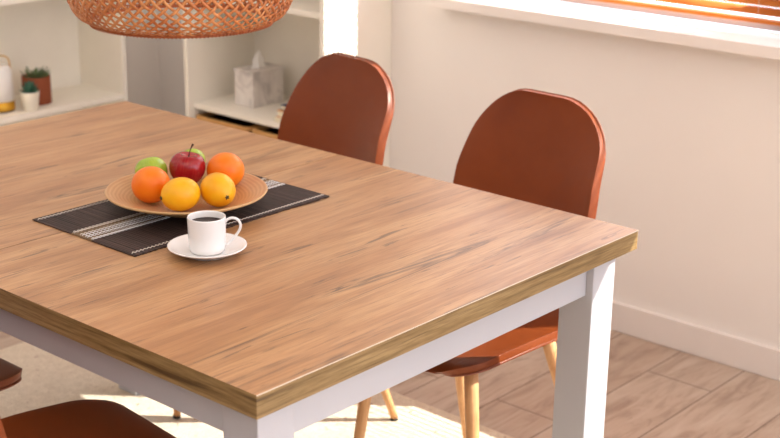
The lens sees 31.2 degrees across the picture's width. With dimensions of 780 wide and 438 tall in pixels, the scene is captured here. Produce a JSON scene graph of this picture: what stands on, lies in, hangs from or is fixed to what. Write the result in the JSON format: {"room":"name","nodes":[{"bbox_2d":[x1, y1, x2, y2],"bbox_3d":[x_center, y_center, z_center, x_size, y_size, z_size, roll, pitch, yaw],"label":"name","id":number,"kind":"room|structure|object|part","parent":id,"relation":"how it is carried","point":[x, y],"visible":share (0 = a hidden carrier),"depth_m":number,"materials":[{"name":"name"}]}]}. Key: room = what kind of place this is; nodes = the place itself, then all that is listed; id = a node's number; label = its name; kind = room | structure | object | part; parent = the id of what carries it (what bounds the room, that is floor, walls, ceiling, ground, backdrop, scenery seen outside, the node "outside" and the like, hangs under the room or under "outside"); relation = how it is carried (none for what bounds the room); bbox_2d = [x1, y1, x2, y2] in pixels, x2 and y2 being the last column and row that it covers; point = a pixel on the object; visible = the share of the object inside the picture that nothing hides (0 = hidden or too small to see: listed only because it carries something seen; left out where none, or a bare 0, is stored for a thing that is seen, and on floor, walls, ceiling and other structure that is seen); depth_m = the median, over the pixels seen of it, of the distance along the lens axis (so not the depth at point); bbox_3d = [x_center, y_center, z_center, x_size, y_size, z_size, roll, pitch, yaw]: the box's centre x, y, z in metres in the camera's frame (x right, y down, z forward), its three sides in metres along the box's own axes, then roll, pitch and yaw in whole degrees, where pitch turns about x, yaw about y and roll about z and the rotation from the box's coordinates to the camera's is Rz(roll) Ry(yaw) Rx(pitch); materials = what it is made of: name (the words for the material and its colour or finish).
{"room":"dining room","nodes":[
{"label":"dining room","id":0,"kind":"room"},
{"bbox_2d":[124,0,160,109],"bbox_3d":[-2.523,-0.810,3.231,0.150,2.600,5.325,16,23,38],"label":"wall","id":1,"kind":"structure","parent":0,"point":[142,54],"depth_m":5.15,"materials":[{"name":"paint"}]},
{"bbox_2d":[0,330,779,437],"bbox_3d":[-0.300,1.083,1.789,6.100,0.050,5.325,16,23,38],"label":"floor","id":2,"kind":"structure","parent":0,"point":[654,390],"depth_m":3.66,"materials":[{"name":"brown wood"}]},
{"bbox_2d":[0,0,127,126],"bbox_3d":[-1.294,-0.303,4.556,0.240,0.852,0.922,16,23,38],"label":"shelf unit","id":3,"kind":"object","parent":2,"relation":"on","point":[87,65],"visible":0.34,"depth_m":4.77,"materials":[{"name":"beige laminate"}]},
{"bbox_2d":[0,55,15,112],"bbox_3d":[-1.262,-0.440,4.508,0.096,0.182,0.096,16,23,38],"label":"lantern","id":4,"kind":"object","parent":3,"relation":"on","point":[7,100],"visible":1,"depth_m":4.49,"materials":[{"name":"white metal"}]},
{"bbox_3d":[-1.262,-0.440,4.508,0.093,0.115,0.093,16,23,38],"label":"lamp shade","id":5,"kind":"part","parent":4,"relation":"part of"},
{"bbox_3d":[-1.286,-0.699,4.426,0.234,0.018,0.886,16,23,38],"label":"shelf","id":6,"kind":"part","parent":3,"relation":"part of","materials":[{"name":"beige laminate"}]},
{"bbox_2d":[19,81,39,110],"bbox_3d":[-1.168,-0.401,4.535,0.062,0.095,0.062,-8,20,-25],"label":"potted succulent","id":7,"kind":"object","parent":3,"relation":"on","point":[29,95],"visible":1,"depth_m":4.52,"materials":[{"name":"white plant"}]},
{"bbox_2d":[20,90,38,110],"bbox_3d":[-1.168,-0.385,4.541,0.062,0.060,0.062,16,23,38],"label":"pot","id":8,"kind":"object","parent":7,"relation":"attached to","point":[29,98],"depth_m":4.52,"materials":[{"name":"beige ceramic"}]},
{"bbox_2d":[21,65,51,105],"bbox_3d":[-1.169,-0.446,4.624,0.108,0.125,0.094,16,23,38],"label":"potted succulent","id":9,"kind":"object","parent":3,"relation":"on","point":[42,78],"visible":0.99,"depth_m":4.60,"materials":[{"name":"green plant"}]},
{"bbox_3d":[-1.382,-0.328,4.629,0.006,0.852,0.922,16,23,38],"label":"panel","id":10,"kind":"part","parent":3,"relation":"part of","materials":[{"name":"beige laminate"}]},
{"bbox_3d":[-1.291,-0.345,4.540,0.234,0.018,0.886,16,23,38],"label":"shelf","id":11,"kind":"part","parent":3,"relation":"part of","materials":[{"name":"beige laminate"}]},
{"bbox_3d":[-0.995,-0.403,4.880,0.234,0.852,0.018,16,23,38],"label":"panel","id":12,"kind":"part","parent":3,"relation":"part of","materials":[{"name":"beige laminate"}]},
{"bbox_2d":[0,342,512,437],"bbox_3d":[-0.268,0.743,2.744,2.785,0.008,1.795,16,23,38],"label":"rug","id":13,"kind":"object","parent":2,"relation":"on","point":[48,379],"visible":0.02,"depth_m":3.54,"materials":[{"name":"beige fabric"}]},
{"bbox_2d":[0,358,22,390],"bbox_3d":[-0.981,0.309,2.595,0.429,0.890,0.509,16,23,38],"label":"dining chair","id":14,"kind":"object","parent":13,"relation":"on","point":[10,374],"visible":1,"depth_m":2.63,"materials":[{"name":"brown leather"}]},
{"bbox_2d":[0,399,175,437],"bbox_3d":[-0.558,0.423,2.262,0.509,0.890,0.429,-15,24,-40],"label":"dining chair","id":15,"kind":"object","parent":13,"relation":"on","point":[86,418],"visible":1,"depth_m":2.43,"materials":[{"name":"brown leather"}]},
{"bbox_2d":[173,52,397,420],"bbox_3d":[-0.277,0.081,3.331,0.509,0.890,0.429,-15,24,-40],"label":"dining chair","id":16,"kind":"object","parent":13,"relation":"on","point":[343,104],"visible":0.26,"depth_m":3.37,"materials":[{"name":"brown leather"}]},
{"bbox_3d":[-0.500,0.294,3.408,0.079,0.421,0.029,8,19,20],"label":"leg","id":17,"kind":"part","parent":16,"relation":"part of","materials":[{"name":"brown wood"}]},
{"bbox_3d":[-0.055,0.303,3.397,0.166,0.426,0.029,-6,19,-21],"label":"leg","id":18,"kind":"part","parent":16,"relation":"part of","materials":[{"name":"brown wood"}]},
{"bbox_2d":[0,101,638,437],"bbox_3d":[-0.428,0.324,2.815,1.494,0.742,0.974,16,23,38],"label":"dining table","id":19,"kind":"object","parent":13,"relation":"on","point":[337,301],"visible":0.98,"depth_m":2.38,"materials":[{"name":"brown wood"}]},
{"bbox_3d":[-0.651,0.105,3.539,0.072,0.704,0.072,16,23,38],"label":"leg","id":20,"kind":"part","parent":19,"relation":"part of","materials":[{"name":"white paint"}]},
{"bbox_2d":[32,173,328,256],"bbox_3d":[-0.391,-0.023,2.674,0.298,0.005,0.488,16,23,38],"label":"placemat","id":21,"kind":"object","parent":19,"relation":"on","point":[105,223],"visible":0.41,"depth_m":2.59,"materials":[{"name":"fabric"}]},
{"bbox_2d":[105,167,267,217],"bbox_3d":[-0.385,-0.040,2.655,0.306,0.038,0.306,16,23,38],"label":"fruit plate","id":22,"kind":"object","parent":21,"relation":"on","point":[251,188],"visible":0.48,"depth_m":2.63,"materials":[{"name":"brown wood"}]},
{"bbox_2d":[131,166,169,202],"bbox_3d":[-0.449,-0.064,2.625,0.073,0.070,0.070,-6,19,-19],"label":"orange","id":23,"kind":"object","parent":22,"relation":"on","point":[147,183],"visible":0.9,"depth_m":2.60,"materials":[{"name":"orange food"}]},
{"bbox_2d":[135,157,167,173],"bbox_3d":[-0.461,-0.091,2.699,0.063,0.061,0.063,-7,20,-23],"label":"apple","id":24,"kind":"object","parent":22,"relation":"on","point":[158,162],"visible":0.37,"depth_m":2.68,"materials":[{"name":"green food"}]},
{"bbox_2d":[160,177,200,210],"bbox_3d":[-0.388,-0.045,2.583,0.080,0.063,0.064,-13,23,-33],"label":"lemon","id":25,"kind":"object","parent":22,"relation":"on","point":[180,193],"visible":1,"depth_m":2.56,"materials":[{"name":"yellow food"}]},
{"bbox_2d":[169,144,205,182],"bbox_3d":[-0.391,-0.106,2.697,0.071,0.080,0.070,-6,19,-20],"label":"apple","id":26,"kind":"object","parent":22,"relation":"on","point":[191,165],"visible":0.8,"depth_m":2.67,"materials":[{"name":"red food"}]},
{"bbox_2d":[185,148,205,162],"bbox_3d":[-0.391,-0.114,2.762,0.053,0.053,0.053,-7,20,-23],"label":"apple","id":27,"kind":"object","parent":22,"relation":"on","point":[194,150],"visible":0.23,"depth_m":2.75,"materials":[{"name":"green food"}]},
{"bbox_2d":[200,172,235,206],"bbox_3d":[-0.322,-0.055,2.613,0.072,0.063,0.068,9,20,23],"label":"lemon","id":28,"kind":"object","parent":22,"relation":"on","point":[217,189],"visible":0.99,"depth_m":2.59,"materials":[{"name":"yellow food"}]},
{"bbox_2d":[207,152,244,185],"bbox_3d":[-0.318,-0.094,2.705,0.073,0.070,0.070,-6,19,-20],"label":"orange","id":29,"kind":"object","parent":22,"relation":"on","point":[229,164],"visible":0.64,"depth_m":2.68,"materials":[{"name":"orange food"}]},
{"bbox_2d":[167,233,246,260],"bbox_3d":[-0.317,0.052,2.427,0.138,0.017,0.138,16,23,38],"label":"saucer","id":30,"kind":"object","parent":19,"relation":"on","point":[179,245],"visible":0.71,"depth_m":2.43,"materials":[{"name":"white ceramic"}]},
{"bbox_2d":[187,210,241,255],"bbox_3d":[-0.309,0.026,2.417,0.080,0.064,0.074,16,23,38],"label":"coffee cup","id":31,"kind":"object","parent":30,"relation":"on","point":[204,238],"visible":1,"depth_m":2.40,"materials":[{"name":"white ceramic"}]},
{"bbox_2d":[192,217,219,221],"bbox_3d":[-0.316,0.006,2.412,0.061,0.001,0.061,16,23,38],"label":"coffee","id":32,"kind":"object","parent":31,"relation":"in","point":[201,219],"visible":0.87,"depth_m":2.43,"materials":[{"name":"black liquid"}]},
{"bbox_3d":[-0.271,0.021,2.417,0.031,0.053,0.006,1,18,0],"label":"handle","id":33,"kind":"part","parent":31,"relation":"part of","materials":[{"name":"white ceramic"}]},
{"bbox_3d":[-0.192,0.581,2.092,0.072,0.704,0.072,16,23,38],"label":"leg","id":34,"kind":"part","parent":19,"relation":"part of","materials":[{"name":"white paint"}]},
{"bbox_3d":[0.364,0.392,2.701,0.072,0.704,0.072,16,23,38],"label":"leg","id":35,"kind":"part","parent":19,"relation":"part of","materials":[{"name":"white paint"}]},
{"bbox_2d":[354,88,605,437],"bbox_3d":[0.166,0.206,2.966,0.429,0.890,0.509,17,24,40],"label":"dining chair","id":36,"kind":"object","parent":13,"relation":"on","point":[542,148],"visible":0.51,"depth_m":2.98,"materials":[{"name":"leather"}]},
{"bbox_3d":[-0.057,0.425,3.024,0.079,0.421,0.029,6,19,15],"label":"leg","id":37,"kind":"part","parent":36,"relation":"part of","materials":[{"name":"brown wood"}]},
{"bbox_3d":[0.160,0.354,3.250,0.029,0.426,0.166,8,19,21],"label":"leg","id":38,"kind":"part","parent":36,"relation":"part of","materials":[{"name":"brown wood"}]},
{"bbox_3d":[0.167,0.491,2.827,0.029,0.421,0.079,-6,19,-20],"label":"leg","id":39,"kind":"part","parent":36,"relation":"part of","materials":[{"name":"brown wood"}]},
{"bbox_3d":[0.387,0.422,3.052,0.166,0.426,0.029,-8,20,-26],"label":"leg","id":40,"kind":"part","parent":36,"relation":"part of","materials":[{"name":"brown wood"}]},
{"bbox_2d":[182,0,391,166],"bbox_3d":[-0.339,-0.485,4.542,0.640,1.235,0.310,16,23,38],"label":"shelf unit","id":41,"kind":"object","parent":2,"relation":"on","point":[310,30],"visible":0.24,"depth_m":4.64,"materials":[{"name":"beige laminate"}]},
{"bbox_3d":[-0.575,-0.551,4.733,0.018,1.235,0.304,16,23,38],"label":"panel","id":42,"kind":"part","parent":41,"relation":"part of","materials":[{"name":"beige laminate"}]},
{"bbox_2d":[196,112,263,132],"bbox_3d":[-0.474,-0.195,4.751,0.263,0.330,0.277,16,23,38],"label":"storage basket","id":43,"kind":"object","parent":41,"relation":"on","point":[236,123],"visible":0.07,"depth_m":4.71,"materials":[{"name":"wicker"}]},
{"bbox_3d":[-0.336,-0.348,4.593,0.604,0.018,0.282,16,23,38],"label":"shelf","id":44,"kind":"part","parent":41,"relation":"part of","materials":[{"name":"beige laminate"}]},
{"bbox_2d":[233,51,283,107],"bbox_3d":[-0.436,-0.474,4.660,0.096,0.177,0.146,16,23,38],"label":"tissue box","id":45,"kind":"object","parent":41,"relation":"on","point":[258,84],"visible":1,"depth_m":4.63,"materials":[{"name":"grey stone"}]},
{"bbox_3d":[-0.436,-0.501,4.652,0.096,0.009,0.146,16,23,38],"label":"lid","id":46,"kind":"part","parent":45,"relation":"part of","materials":[{"name":"grey stone"}]},
{"bbox_2d":[252,125,278,138],"bbox_3d":[-0.244,-0.131,4.561,0.333,0.330,0.277,16,23,38],"label":"storage basket","id":47,"kind":"object","parent":41,"relation":"on","point":[268,131],"visible":0.05,"depth_m":4.53,"materials":[{"name":"wicker"}]},
{"bbox_3d":[-0.331,-0.702,4.478,0.604,0.018,0.282,16,23,38],"label":"shelf","id":48,"kind":"part","parent":41,"relation":"part of","materials":[{"name":"beige laminate"}]},
{"bbox_2d":[273,116,280,122],"bbox_3d":[-0.234,-0.314,4.438,0.215,0.014,0.170,16,23,38],"label":"book","id":49,"kind":"object","parent":41,"relation":"on","point":[277,119],"visible":0.12,"depth_m":4.44,"materials":[{"name":"beige paper"}]},
{"bbox_2d":[277,109,283,117],"bbox_3d":[-0.228,-0.331,4.434,0.210,0.022,0.160,16,23,38],"label":"book","id":50,"kind":"object","parent":49,"relation":"on","point":[280,112],"visible":0.12,"depth_m":4.43,"materials":[{"name":"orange paper"}]},
{"bbox_3d":[-0.239,-0.519,4.651,0.640,1.235,0.006,16,23,38],"label":"panel","id":51,"kind":"part","parent":41,"relation":"part of","materials":[{"name":"beige laminate"}]},
{"bbox_3d":[-0.107,-0.418,4.346,0.018,1.235,0.304,16,23,38],"label":"panel","id":52,"kind":"part","parent":41,"relation":"part of","materials":[{"name":"beige laminate"}]},
{"bbox_2d":[157,0,779,348],"bbox_3d":[1.459,-0.735,3.178,5.950,2.600,0.200,16,23,38],"label":"wall","id":53,"kind":"structure","parent":0,"point":[692,134],"depth_m":3.90,"materials":[{"name":"paint"}]},
{"bbox_2d":[431,0,779,59],"bbox_3d":[1.636,-0.264,3.067,3.844,0.031,0.198,16,23,38],"label":"window sill","id":54,"kind":"structure","parent":53,"relation":"attached to","point":[717,37],"depth_m":3.82,"materials":[{"name":"white paint"}]},
{"bbox_2d":[552,0,779,31],"bbox_3d":[0.710,-1.310,3.767,1.133,1.500,0.050,16,23,38],"label":"window","id":55,"kind":"structure","parent":53,"relation":"in","point":[759,26],"depth_m":3.88,"materials":[{"name":"white paint"}]},
{"bbox_2d":[592,0,779,25],"bbox_3d":[0.647,-1.303,3.694,1.109,1.468,0.044,16,23,38],"label":"blind","id":56,"kind":"object","parent":55,"relation":"attached to","point":[711,4],"visible":1,"depth_m":3.70,"materials":[{"name":"brown wood"}]},
{"bbox_2d":[611,301,779,380],"bbox_3d":[1.805,0.607,3.131,4.800,0.086,0.014,16,23,38],"label":"baseboard","id":57,"kind":"structure","parent":53,"relation":"attached to","point":[720,347],"depth_m":3.90,"materials":[{"name":"white paint"}]},
{"bbox_3d":[-0.262,-1.462,0.964,6.100,0.100,5.325,16,23,38],"label":"ceiling","id":58,"kind":"structure","parent":0,"visible":0},
{"bbox_2d":[67,0,292,38],"bbox_3d":[-0.368,-1.066,2.318,0.417,1.488,0.417,-1,18,-6],"label":"pendant lamp","id":59,"kind":"object","parent":58,"relation":"hanging from","point":[280,11],"visible":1,"depth_m":2.38,"materials":[{"name":"orange wicker"}]}
]}

